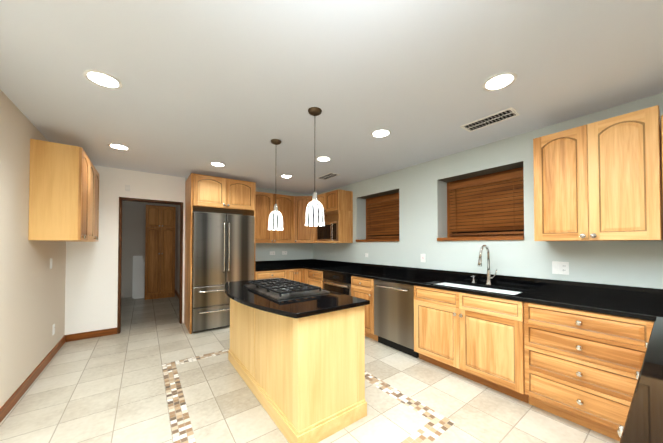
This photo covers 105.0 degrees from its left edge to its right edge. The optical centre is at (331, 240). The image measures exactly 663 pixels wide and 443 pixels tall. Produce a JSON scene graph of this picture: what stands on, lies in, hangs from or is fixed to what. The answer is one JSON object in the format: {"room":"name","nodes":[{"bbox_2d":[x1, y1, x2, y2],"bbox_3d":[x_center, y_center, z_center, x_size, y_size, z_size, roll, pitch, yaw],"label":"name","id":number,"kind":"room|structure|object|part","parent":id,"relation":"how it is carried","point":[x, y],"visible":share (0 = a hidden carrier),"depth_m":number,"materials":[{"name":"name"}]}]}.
{"room":"kitchen","nodes":[
{"label":"kitchen","id":0,"kind":"room"},
{"bbox_2d":[0,89,65,407],"bbox_3d":[-1.305,0.097,0.136,0.200,2.490,8.470,1,-1,-36],"label":"wall","id":1,"kind":"structure","parent":0,"point":[32,297],"depth_m":2.23,"materials":[{"name":"beige paint"}]},
{"bbox_2d":[0,335,66,422],"bbox_3d":[-1.185,1.295,0.132,0.017,0.095,8.349,1,-1,-36],"label":"baseboard","id":2,"kind":"structure","parent":1,"relation":"attached to","point":[12,401],"depth_m":2.37,"materials":[{"name":"brown wood"}]},
{"bbox_2d":[28,139,91,241],"bbox_3d":[-2.800,-0.474,2.639,0.348,0.950,0.420,1,-1,-36],"label":"upper cabinet","id":3,"kind":"object","parent":1,"relation":"attached to","point":[63,192],"depth_m":2.48,"materials":[{"name":"brown wood"}]},
{"bbox_2d":[88,164,98,241],"bbox_3d":[-3.174,-0.467,3.146,0.348,0.950,0.840,1,-1,-36],"label":"upper cabinet","id":4,"kind":"object","parent":1,"relation":"attached to","point":[93,235],"depth_m":3.30,"materials":[{"name":"brown wood"}]},
{"bbox_2d":[121,201,175,297],"bbox_3d":[-4.826,0.199,6.751,1.140,2.490,0.100,1,-1,-36],"label":"wall","id":5,"kind":"structure","parent":0,"point":[133,226],"depth_m":6.48,"materials":[{"name":"grey paint"}]},
{"bbox_2d":[175,205,179,293],"bbox_3d":[-3.382,0.185,5.871,0.100,2.490,3.230,1,-1,-36],"label":"wall","id":6,"kind":"structure","parent":0,"point":[177,258],"depth_m":6.70,"materials":[{"name":"grey paint"}]},
{"bbox_2d":[65,165,312,334],"bbox_3d":[-2.083,0.168,4.748,4.020,2.490,0.120,1,-1,-36],"label":"wall","id":7,"kind":"structure","parent":0,"point":[91,290],"depth_m":3.77,"materials":[{"name":"white paint"}]},
{"bbox_2d":[66,328,116,341],"bbox_3d":[-3.426,1.349,3.655,0.528,0.095,0.017,1,-1,-36],"label":"baseboard","id":8,"kind":"structure","parent":7,"relation":"attached to","point":[98,333],"depth_m":3.64,"materials":[{"name":"brown wood"}]},
{"bbox_2d":[125,185,129,190],"bbox_3d":[-3.128,-0.805,3.898,0.060,0.090,0.032,1,-1,-36],"label":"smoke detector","id":9,"kind":"object","parent":7,"relation":"attached to","point":[127,187],"visible":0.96,"depth_m":3.89,"materials":[{"name":"white plastic"}]},
{"bbox_2d":[117,197,182,333],"bbox_3d":[-2.914,0.374,4.132,0.845,2.060,0.128,1,-1,-36],"label":"door frame","id":10,"kind":"structure","parent":7,"relation":"attached to","point":[121,199],"depth_m":3.97,"materials":[{"name":"brown wood"}]},
{"bbox_2d":[255,191,293,242],"bbox_3d":[-1.228,-0.434,5.069,0.905,0.965,0.384,1,-1,-36],"label":"upper cabinet","id":11,"kind":"object","parent":7,"relation":"attached to","point":[266,203],"visible":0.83,"depth_m":4.94,"materials":[{"name":"brown wood"}]},
{"bbox_2d":[294,196,314,242],"bbox_3d":[-0.529,-0.428,5.456,0.681,0.965,0.590,1,-1,-36],"label":"upper cabinet","id":12,"kind":"object","parent":7,"relation":"attached to","point":[303,233],"visible":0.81,"depth_m":5.21,"materials":[{"name":"brown wood"}]},
{"bbox_2d":[0,294,619,442],"bbox_3d":[-0.554,1.407,2.737,4.720,0.050,12.400,1,-1,-36],"label":"floor","id":13,"kind":"structure","parent":0,"point":[153,371],"depth_m":2.17,"materials":[{"name":"tile"}]},
{"bbox_2d":[132,256,144,298],"bbox_3d":[-4.878,0.913,6.423,0.240,1.049,0.325,1,-1,-36],"label":"leaning boards","id":14,"kind":"object","parent":13,"relation":"on","point":[138,279],"visible":0.98,"depth_m":6.39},
{"bbox_2d":[145,205,175,299],"bbox_3d":[-4.429,0.286,6.570,0.625,2.310,0.656,1,-1,-36],"label":"pantry","id":15,"kind":"object","parent":13,"relation":"on","point":[160,226],"visible":1,"depth_m":6.33,"materials":[{"name":"brown wood"}]},
{"bbox_2d":[184,173,255,333],"bbox_3d":[-1.899,0.196,4.356,0.995,2.422,0.724,1,-1,-36],"label":"enclosure","id":16,"kind":"object","parent":13,"relation":"on","point":[205,193],"visible":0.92,"depth_m":4.08,"materials":[{"name":"brown wood"}]},
{"bbox_2d":[192,212,254,331],"bbox_3d":[-1.876,0.491,4.321,0.928,1.830,0.746,1,-1,-36],"label":"fridge","id":17,"kind":"object","parent":13,"relation":"on","point":[192,273],"depth_m":3.99,"materials":[{"name":"silver metal"}]},
{"bbox_3d":[-1.674,0.399,4.048,0.807,1.410,0.064,1,-1,-36],"label":"fridge handle","id":18,"kind":"part","parent":17,"relation":"part of","materials":[{"name":"silver metal"}]},
{"bbox_3d":[-1.713,0.471,4.100,0.928,1.795,0.075,1,-1,-36],"label":"fridge door","id":19,"kind":"part","parent":17,"relation":"part of","materials":[{"name":"silver metal"}]},
{"bbox_2d":[255,269,286,279],"bbox_3d":[-1.273,0.981,4.852,0.597,0.868,0.648,1,-1,-36],"label":"base cabinet","id":20,"kind":"object","parent":13,"relation":"on","point":[273,273],"depth_m":4.59,"materials":[{"name":"brown wood"}]},
{"bbox_2d":[255,264,302,270],"bbox_3d":[-1.145,0.531,4.953,0.920,0.030,0.646,1,-1,-36],"label":"countertop","id":21,"kind":"structure","parent":20,"relation":"on","point":[278,267],"depth_m":4.86,"materials":[{"name":"stone"}]},
{"bbox_2d":[287,268,306,283],"bbox_3d":[-0.881,0.985,5.141,0.377,0.868,0.648,1,-1,-36],"label":"base cabinet","id":22,"kind":"object","parent":13,"relation":"on","point":[299,275],"depth_m":4.92,"materials":[{"name":"brown wood"}]},
{"bbox_2d":[228,298,366,442],"bbox_3d":[-0.463,0.943,2.482,0.617,0.870,1.662,1,-1,-36],"label":"kitchen island","id":23,"kind":"object","parent":13,"relation":"on","point":[303,378],"visible":0.71,"depth_m":1.86,"materials":[{"name":"beige wood"}]},
{"bbox_2d":[224,278,369,318],"bbox_3d":[-0.531,0.493,2.439,0.825,0.032,1.700,1,-1,-36],"label":"island countertop","id":24,"kind":"structure","parent":23,"relation":"on","point":[295,307],"depth_m":1.96,"materials":[{"name":"stone"}]},
{"bbox_2d":[244,278,329,299],"bbox_3d":[-0.476,0.452,2.511,0.510,0.052,0.860,1,-1,-36],"label":"cooktop","id":25,"kind":"object","parent":24,"relation":"in","point":[279,288],"visible":1,"depth_m":2.32,"materials":[{"name":"metal"}]},
{"bbox_2d":[308,269,323,288],"bbox_3d":[-0.072,0.981,4.829,0.666,0.868,0.495,1,-1,-36],"label":"base cabinet","id":26,"kind":"object","parent":13,"relation":"on","point":[315,278],"visible":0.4,"depth_m":4.63,"materials":[{"name":"brown wood"}]},
{"bbox_2d":[351,276,377,340],"bbox_3d":[0.668,0.965,3.825,0.665,0.868,0.460,1,-1,-36],"label":"base cabinet","id":27,"kind":"object","parent":13,"relation":"on","point":[362,287],"visible":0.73,"depth_m":3.57,"materials":[{"name":"brown wood"}]},
{"bbox_2d":[374,279,418,357],"bbox_3d":[0.974,0.961,3.363,0.626,0.862,0.633,1,-1,-36],"label":"dishwasher","id":28,"kind":"object","parent":13,"relation":"on","point":[401,348],"depth_m":3.18,"materials":[{"name":"silver metal"}]},
{"bbox_3d":[0.744,0.594,3.199,0.056,0.020,0.518,1,-1,-36],"label":"dishwasher handle","id":29,"kind":"part","parent":28,"relation":"part of","materials":[{"name":"silver metal"}]},
{"bbox_3d":[0.783,0.901,3.223,0.042,0.747,0.633,1,-1,-36],"label":"dishwasher door","id":30,"kind":"part","parent":28,"relation":"part of","materials":[{"name":"silver metal"}]},
{"bbox_2d":[414,282,528,402],"bbox_3d":[1.503,0.948,2.693,0.666,0.868,1.062,1,-1,-36],"label":"base cabinet","id":31,"kind":"object","parent":13,"relation":"on","point":[477,338],"visible":0.9,"depth_m":2.41,"materials":[{"name":"brown wood"}]},
{"bbox_2d":[524,302,653,440],"bbox_3d":[2.018,0.937,1.994,0.666,0.868,0.670,1,-1,-36],"label":"base cabinet","id":32,"kind":"object","parent":13,"relation":"on","point":[582,367],"visible":0.85,"depth_m":1.81,"materials":[{"name":"brown wood"}]},
{"bbox_2d":[303,264,662,319],"bbox_3d":[0.963,0.508,3.451,0.641,0.030,5.566,1,-1,-36],"label":"countertop","id":33,"kind":"structure","parent":32,"relation":"on","point":[637,309],"depth_m":2.20,"materials":[{"name":"stone"}]},
{"bbox_2d":[255,259,311,266],"bbox_3d":[-1.072,0.470,5.394,1.560,0.104,0.025,1,-1,-36],"label":"backsplash","id":34,"kind":"structure","parent":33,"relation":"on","point":[301,261],"depth_m":5.40,"materials":[{"name":"stone"}]},
{"bbox_2d":[437,282,521,294],"bbox_3d":[1.496,0.610,2.682,0.423,0.194,0.884,1,-1,-36],"label":"sink","id":35,"kind":"object","parent":33,"relation":"in","point":[482,288],"visible":0.08,"depth_m":2.80,"materials":[{"name":"white ceramic"}]},
{"bbox_2d":[471,245,496,284],"bbox_3d":[1.620,0.264,2.780,0.261,0.436,0.263,1,-1,-36],"label":"faucet","id":36,"kind":"object","parent":33,"relation":"on","point":[489,278],"visible":1,"depth_m":2.78,"materials":[{"name":"silver metal"}]},
{"bbox_2d":[312,259,662,302],"bbox_3d":[1.211,0.443,3.634,0.025,0.104,5.566,1,-1,-36],"label":"backsplash","id":37,"kind":"structure","parent":33,"relation":"on","point":[632,293],"depth_m":2.54,"materials":[{"name":"stone"}]},
{"bbox_2d":[617,371,639,437],"bbox_3d":[0.823,0.910,0.312,1.130,0.870,0.613,1,-1,-36],"label":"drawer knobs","id":38,"kind":"object","parent":13,"relation":"on","point":[620,428],"depth_m":0.75,"materials":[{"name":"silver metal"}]},
{"bbox_2d":[619,312,662,442],"bbox_3d":[1.235,0.464,0.603,2.250,0.030,0.657,1,-1,-36],"label":"countertop","id":39,"kind":"structure","parent":38,"relation":"on","point":[644,422],"depth_m":0.73,"materials":[{"name":"stone"}]},
{"bbox_3d":[0.316,0.974,4.329,0.540,0.865,0.752,1,-1,-36],"label":"oven","id":40,"kind":"object","parent":13,"relation":"on","visible":0},
{"bbox_2d":[322,272,350,295],"bbox_3d":[0.062,0.906,4.143,0.090,0.735,0.754,1,-1,-36],"label":"door","id":41,"kind":"structure","parent":40,"relation":"attached to","point":[340,278],"depth_m":4.12,"materials":[{"name":"metal"}]},
{"bbox_3d":[0.051,0.704,4.138,0.062,0.022,0.661,1,-1,-36],"label":"oven handle","id":42,"kind":"part","parent":41,"relation":"part of","materials":[{"name":"silver metal"}]},
{"bbox_2d":[0,0,662,194],"bbox_3d":[-0.554,-1.157,2.777,4.720,0.100,12.400,1,-1,-36],"label":"ceiling","id":43,"kind":"structure","parent":0,"point":[235,87],"depth_m":1.73,"materials":[{"name":"white paint"}]},
{"bbox_2d":[83,70,122,88],"bbox_3d":[-1.592,-1.120,1.775,0.206,0.006,0.206,1,-1,-36],"label":"recessed light","id":44,"kind":"object","parent":43,"relation":"in","point":[102,79],"visible":1,"depth_m":1.77,"materials":[{"name":"white"}]},
{"bbox_2d":[107,143,129,149],"bbox_3d":[-2.502,-1.101,2.993,0.206,0.006,0.206,1,-1,-36],"label":"recessed light","id":45,"kind":"object","parent":43,"relation":"in","point":[117,146],"visible":1,"depth_m":2.98,"materials":[{"name":"white"}]},
{"bbox_2d":[210,162,225,166],"bbox_3d":[-1.630,-1.091,3.647,0.206,0.006,0.206,1,-1,-36],"label":"recessed light","id":46,"kind":"object","parent":43,"relation":"in","point":[218,164],"visible":1,"depth_m":3.65,"materials":[{"name":"white"}]},
{"bbox_2d":[268,139,283,229],"bbox_3d":[-0.617,-0.612,2.821,0.176,0.990,0.176,1,-1,-36],"label":"pendant light","id":47,"kind":"object","parent":43,"relation":"hanging from","point":[276,141],"depth_m":2.76,"materials":[{"name":"white glass"}]},
{"bbox_3d":[-0.617,-0.224,2.815,0.176,0.215,0.176,1,-1,-36],"label":"pendant light shade","id":48,"kind":"part","parent":47,"relation":"part of","materials":[{"name":"white glass"}]},
{"bbox_2d":[280,175,292,177],"bbox_3d":[-0.761,-1.081,4.288,0.206,0.006,0.206,1,-1,-36],"label":"recessed light","id":49,"kind":"object","parent":43,"relation":"in","point":[286,176],"visible":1,"depth_m":4.29,"materials":[{"name":"white"}]},
{"bbox_2d":[304,107,324,225],"bbox_3d":[-0.143,-0.622,2.177,0.176,0.990,0.176,1,-1,-36],"label":"pendant light","id":50,"kind":"object","parent":43,"relation":"hanging from","point":[314,111],"depth_m":2.12,"materials":[{"name":"white glass"}]},
{"bbox_3d":[-0.143,-0.234,2.171,0.176,0.215,0.176,1,-1,-36],"label":"pendant light shade","id":51,"kind":"part","parent":50,"relation":"part of","materials":[{"name":"white glass"}]},
{"bbox_2d":[316,156,330,161],"bbox_3d":[-0.106,-1.095,3.416,0.206,0.006,0.206,1,-1,-36],"label":"recessed light","id":52,"kind":"object","parent":43,"relation":"in","point":[323,158],"visible":1,"depth_m":3.39,"materials":[{"name":"white"}]},
{"bbox_2d":[316,172,339,179],"bbox_3d":[-0.061,-1.080,4.282,0.200,0.008,0.430,1,-1,-36],"label":"ceiling vent","id":53,"kind":"object","parent":43,"relation":"in","point":[327,176],"visible":1,"depth_m":4.27,"materials":[{"name":"beige metal"}]},
{"bbox_2d":[371,129,390,137],"bbox_3d":[0.511,-1.107,2.629,0.206,0.006,0.206,1,-1,-36],"label":"recessed light","id":54,"kind":"object","parent":43,"relation":"in","point":[379,133],"visible":1,"depth_m":2.63,"materials":[{"name":"white"}]},
{"bbox_2d":[460,107,519,131],"bbox_3d":[1.457,-1.110,2.357,0.200,0.008,0.430,1,-1,-36],"label":"ceiling vent","id":55,"kind":"object","parent":43,"relation":"in","point":[499,116],"visible":0.98,"depth_m":2.33,"materials":[{"name":"beige metal"}]},
{"bbox_2d":[482,72,516,90],"bbox_3d":[1.186,-1.119,1.798,0.206,0.006,0.206,1,-1,-36],"label":"recessed light","id":56,"kind":"object","parent":43,"relation":"in","point":[499,81],"visible":1,"depth_m":1.79,"materials":[{"name":"white"}]},
{"bbox_2d":[313,93,662,291],"bbox_3d":[2.157,0.136,2.686,0.360,2.490,8.470,1,-1,-36],"label":"wall","id":57,"kind":"structure","parent":0,"point":[421,187],"depth_m":2.91,"materials":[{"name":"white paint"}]},
{"bbox_2d":[315,189,352,242],"bbox_3d":[0.007,-0.435,4.980,0.386,0.966,0.803,1,-1,-36],"label":"upper cabinet","id":58,"kind":"object","parent":57,"relation":"attached to","point":[337,205],"visible":0.81,"depth_m":4.71,"materials":[{"name":"brown wood"}]},
{"bbox_2d":[317,221,337,240],"bbox_3d":[0.010,-0.164,4.978,0.336,0.360,0.680,1,-1,-36],"label":"microwave","id":59,"kind":"object","parent":58,"relation":"in","point":[328,231],"visible":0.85,"depth_m":4.83,"materials":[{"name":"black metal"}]},
{"bbox_2d":[356,189,398,241],"bbox_3d":[0.868,-0.389,4.384,0.332,0.819,0.982,1,-1,-36],"label":"window","id":60,"kind":"structure","parent":57,"relation":"in","point":[382,195],"depth_m":4.38,"materials":[{"name":"brown wood"}]},
{"bbox_2d":[366,195,398,237],"bbox_3d":[0.921,-0.400,4.424,0.052,0.699,0.882,1,-1,-36],"label":"window blind","id":61,"kind":"object","parent":60,"relation":"attached to","point":[383,216],"visible":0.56,"depth_m":4.45,"materials":[{"name":"brown wood"}]},
{"bbox_2d":[421,254,425,261],"bbox_3d":[1.282,0.245,3.562,0.007,0.118,0.075,1,-1,-36],"label":"electrical outlet","id":62,"kind":"object","parent":57,"relation":"attached to","point":[423,259],"visible":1,"depth_m":3.55,"materials":[{"name":"white plastic"}]},
{"bbox_2d":[437,161,523,240],"bbox_3d":[1.817,-0.409,3.096,0.332,0.819,0.962,1,-1,-36],"label":"window","id":63,"kind":"structure","parent":57,"relation":"in","point":[509,168],"depth_m":3.09,"materials":[{"name":"brown wood"}]},
{"bbox_2d":[449,170,523,235],"bbox_3d":[1.870,-0.420,3.136,0.052,0.699,0.862,1,-1,-36],"label":"window blind","id":64,"kind":"object","parent":63,"relation":"attached to","point":[494,203],"visible":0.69,"depth_m":3.09,"materials":[{"name":"brown wood"}]},
{"bbox_2d":[552,261,568,274],"bbox_3d":[2.147,0.257,2.385,0.008,0.118,0.118,1,-1,-36],"label":"electrical outlet","id":65,"kind":"object","parent":57,"relation":"attached to","point":[560,267],"visible":1,"depth_m":2.38,"materials":[{"name":"white plastic"}]},
{"bbox_2d":[533,105,662,240],"bbox_3d":[2.137,-0.458,2.088,0.384,0.920,0.695,1,-1,-36],"label":"upper cabinet","id":66,"kind":"object","parent":57,"relation":"attached to","point":[601,180],"visible":1,"depth_m":1.94,"materials":[{"name":"brown wood"}]},
{"bbox_2d":[661,115,662,200],"bbox_3d":[2.570,-0.429,1.500,0.384,0.845,0.750,1,-1,-36],"label":"upper cabinet","id":67,"kind":"object","parent":57,"relation":"attached to","point":[662,150],"visible":1,"depth_m":1.72,"materials":[{"name":"brown wood"}]}
]}

